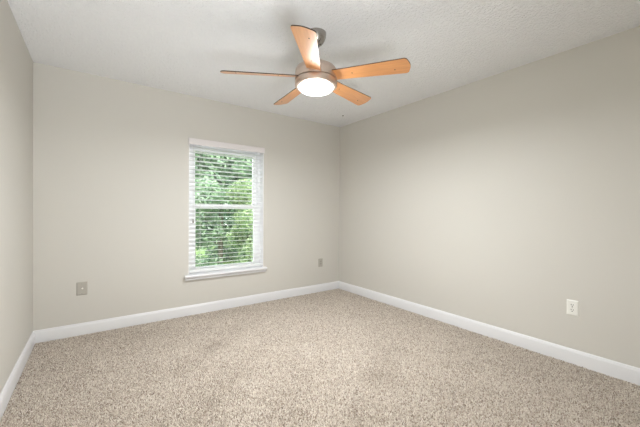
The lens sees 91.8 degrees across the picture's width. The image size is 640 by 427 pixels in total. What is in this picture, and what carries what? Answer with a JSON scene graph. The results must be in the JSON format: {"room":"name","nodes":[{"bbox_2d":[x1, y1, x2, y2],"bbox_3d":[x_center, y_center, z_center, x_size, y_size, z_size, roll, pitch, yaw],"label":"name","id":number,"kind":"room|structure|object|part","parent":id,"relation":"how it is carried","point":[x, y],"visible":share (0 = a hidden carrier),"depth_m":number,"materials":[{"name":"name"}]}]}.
{"room":"empty bedroom","nodes":[
{"label":"empty bedroom","id":0,"kind":"room"},
{"bbox_2d":[0,0,32,392],"bbox_3d":[-1.363,-0.070,0.993,0.170,2.440,4.048,0,0,-36],"label":"wall","id":1,"kind":"structure","parent":0,"point":[16,63],"depth_m":2.07,"materials":[{"name":"grey paint"}]},
{"bbox_2d":[0,331,34,419],"bbox_3d":[-1.296,1.092,1.054,0.015,0.116,4.048,0,0,-36],"label":"baseboard","id":2,"kind":"structure","parent":1,"relation":"attached to","point":[6,393],"depth_m":2.04,"materials":[{"name":"white paint"}]},
{"bbox_2d":[33,62,339,330],"bbox_3d":[-1.142,-0.086,3.756,3.769,2.440,0.170,0,0,-36],"label":"wall","id":3,"kind":"structure","parent":0,"point":[111,156],"depth_m":3.17,"materials":[{"name":"grey paint"}]},
{"bbox_2d":[76,281,86,295],"bbox_3d":[-2.208,0.697,2.878,0.082,0.122,0.016,0,0,-36],"label":"outlet","id":4,"kind":"object","parent":3,"relation":"attached to","point":[81,287],"visible":1,"depth_m":2.88,"materials":[{"name":"grey plastic"}]},
{"bbox_2d":[34,281,338,343],"bbox_3d":[-1.095,1.077,3.688,3.429,0.116,0.015,0,0,-36],"label":"baseboard","id":5,"kind":"structure","parent":3,"relation":"attached to","point":[61,332],"depth_m":3.29,"materials":[{"name":"white paint"}]},
{"bbox_2d":[184,266,266,280],"bbox_3d":[-1.107,0.707,3.713,0.977,0.056,0.155,0,0,-36],"label":"trim","id":6,"kind":"structure","parent":3,"relation":"attached to","point":[253,269],"depth_m":3.64,"materials":[{"name":"white paint"}]},
{"bbox_2d":[189,144,263,269],"bbox_3d":[-1.135,-0.071,3.763,0.902,1.532,0.168,0,0,-36],"label":"window","id":7,"kind":"structure","parent":3,"relation":"in","point":[258,226],"depth_m":3.93,"materials":[{"name":"white plastic"}]},
{"bbox_3d":[-1.170,-0.433,3.812,0.826,0.734,0.026,0,0,-36],"label":"sash","id":8,"kind":"part","parent":7,"relation":"part of","materials":[{"name":"white plastic"}]},
{"bbox_3d":[-1.157,0.277,3.792,0.826,0.758,0.026,0,0,-36],"label":"sash","id":9,"kind":"part","parent":7,"relation":"part of","materials":[{"name":"white plastic"}]},
{"bbox_2d":[189,138,264,272],"bbox_3d":[-1.098,-0.085,3.712,0.910,1.496,0.086,0,0,-36],"label":"window blind","id":10,"kind":"object","parent":7,"relation":"attached to","point":[193,141],"visible":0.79,"depth_m":3.68,"materials":[{"name":"white plastic"}]},
{"bbox_3d":[-1.412,-0.360,3.459,0.008,0.850,0.004,0,0,-36],"label":"lift cord","id":11,"kind":"part","parent":10,"relation":"part of","materials":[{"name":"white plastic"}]},
{"bbox_3d":[-1.112,0.649,3.728,0.886,0.028,0.052,0,0,-36],"label":"rail","id":12,"kind":"part","parent":10,"relation":"part of","materials":[{"name":"white plastic"}]},
{"bbox_3d":[-1.107,-0.075,3.724,0.644,1.440,0.056,0,0,-36],"label":"ladder cord","id":13,"kind":"part","parent":10,"relation":"part of","materials":[{"name":"white plastic"}]},
{"bbox_2d":[318,258,322,266],"bbox_3d":[0.010,0.710,4.489,0.074,0.118,0.008,0,0,-36],"label":"power outlet","id":14,"kind":"object","parent":3,"relation":"attached to","point":[320,261],"visible":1,"depth_m":4.49,"materials":[{"name":"grey plastic"}]},
{"bbox_2d":[2,299,638,426],"bbox_3d":[0.086,1.213,2.056,3.769,0.120,4.388,0,0,-36],"label":"floor","id":15,"kind":"structure","parent":0,"point":[317,299],"depth_m":1.95,"materials":[{"name":"beige carpet"}]},
{"bbox_2d":[0,288,639,426],"bbox_3d":[0.091,1.146,2.050,3.397,0.012,4.031,0,0,-36],"label":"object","id":16,"kind":"structure","parent":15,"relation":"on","point":[345,314],"depth_m":2.18,"materials":[{"name":"beige carpet"}]},
{"bbox_2d":[7,0,639,126],"bbox_3d":[0.103,-1.362,2.040,3.769,0.150,4.388,0,0,-36],"label":"ceiling","id":17,"kind":"structure","parent":0,"point":[179,46],"depth_m":2.30,"materials":[{"name":"white paint"}]},
{"bbox_2d":[220,25,410,104],"bbox_3d":[-0.037,-1.075,2.262,1.253,0.429,1.234,0,0,-36],"label":"ceiling fan","id":18,"kind":"object","parent":17,"relation":"hanging from","point":[314,76],"visible":1,"depth_m":2.10,"materials":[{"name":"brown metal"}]},
{"bbox_3d":[-0.406,-0.961,2.138,0.538,0.006,0.140,-2,19,-13],"label":"blade","id":19,"kind":"part","parent":18,"relation":"part of","materials":[{"name":"brown wood"}]},
{"bbox_3d":[-0.227,-0.978,2.556,0.140,0.006,0.538,-17,9,-30],"label":"blade","id":20,"kind":"part","parent":18,"relation":"part of","materials":[{"name":"brown wood"}]},
{"bbox_3d":[-0.064,-0.959,1.838,0.140,0.006,0.538,16,4,4],"label":"blade","id":21,"kind":"part","parent":18,"relation":"part of","materials":[{"name":"brown wood"}]},
{"bbox_3d":[-0.029,-0.883,2.224,0.256,0.047,0.256,0,0,-36],"label":"lamp shade","id":22,"kind":"part","parent":18,"relation":"part of","materials":[{"name":"white glass"}]},
{"bbox_3d":[0.226,-0.975,2.514,0.140,0.006,0.538,-19,-13,40],"label":"blade","id":23,"kind":"part","parent":18,"relation":"part of","materials":[{"name":"brown wood"}]},
{"bbox_3d":[0.327,-0.956,2.071,0.538,0.006,0.140,3,-12,23],"label":"blade","id":24,"kind":"part","parent":18,"relation":"part of","materials":[{"name":"brown wood"}]},
{"bbox_2d":[339,26,639,367],"bbox_3d":[1.552,-0.065,3.103,0.170,2.440,4.048,0,0,-36],"label":"wall","id":25,"kind":"structure","parent":0,"point":[500,200],"depth_m":2.70,"materials":[{"name":"grey paint"}]},
{"bbox_2d":[339,281,639,385],"bbox_3d":[1.470,1.097,3.056,0.015,0.116,4.048,0,0,-36],"label":"baseboard","id":26,"kind":"structure","parent":25,"relation":"attached to","point":[618,370],"depth_m":2.70,"materials":[{"name":"white paint"}]},
{"bbox_2d":[567,299,578,316],"bbox_3d":[1.951,0.729,2.398,0.008,0.118,0.074,0,0,-36],"label":"power outlet","id":27,"kind":"object","parent":25,"relation":"attached to","point":[572,305],"visible":1,"depth_m":2.39,"materials":[{"name":"white plastic"}]},
{"label":"outside","id":28,"kind":"structure","parent":0,"visible":0},
{"bbox_2d":[195,234,243,264],"bbox_3d":[-5.876,1.450,16.638,34.000,0.150,26.182,0,0,-36],"label":"ground","id":29,"kind":"structure","parent":28,"point":[229,261],"depth_m":11.02,"materials":[{"name":"green plant"}]},
{"bbox_2d":[195,177,225,266],"bbox_3d":[-2.333,0.397,5.699,1.240,2.141,1.353,0,0,-36],"label":"leafy shrub","id":30,"kind":"object","parent":29,"relation":"on","point":[213,223],"visible":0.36,"depth_m":5.58,"materials":[{"name":"green plant"}]},
{"bbox_2d":[195,151,251,262],"bbox_3d":[-2.849,-0.431,9.062,3.512,4.352,2.283,0,0,-36],"label":"leafy tree","id":31,"kind":"object","parent":29,"relation":"on","point":[226,228],"visible":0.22,"depth_m":8.67,"materials":[{"name":"green plant"}]},
{"bbox_2d":[203,174,245,243],"bbox_3d":[-4.774,-1.458,13.970,5.398,5.749,3.401,0,0,-36],"label":"leafy tree","id":32,"kind":"object","parent":29,"relation":"on","point":[224,218],"visible":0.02,"depth_m":13.82,"materials":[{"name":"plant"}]},
{"bbox_2d":[225,179,252,263],"bbox_3d":[-1.472,0.494,6.466,1.226,2.393,1.231,0,0,-36],"label":"leafy shrub","id":33,"kind":"object","parent":29,"relation":"on","point":[246,237],"visible":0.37,"depth_m":6.08,"materials":[{"name":"green plant"}]}
]}

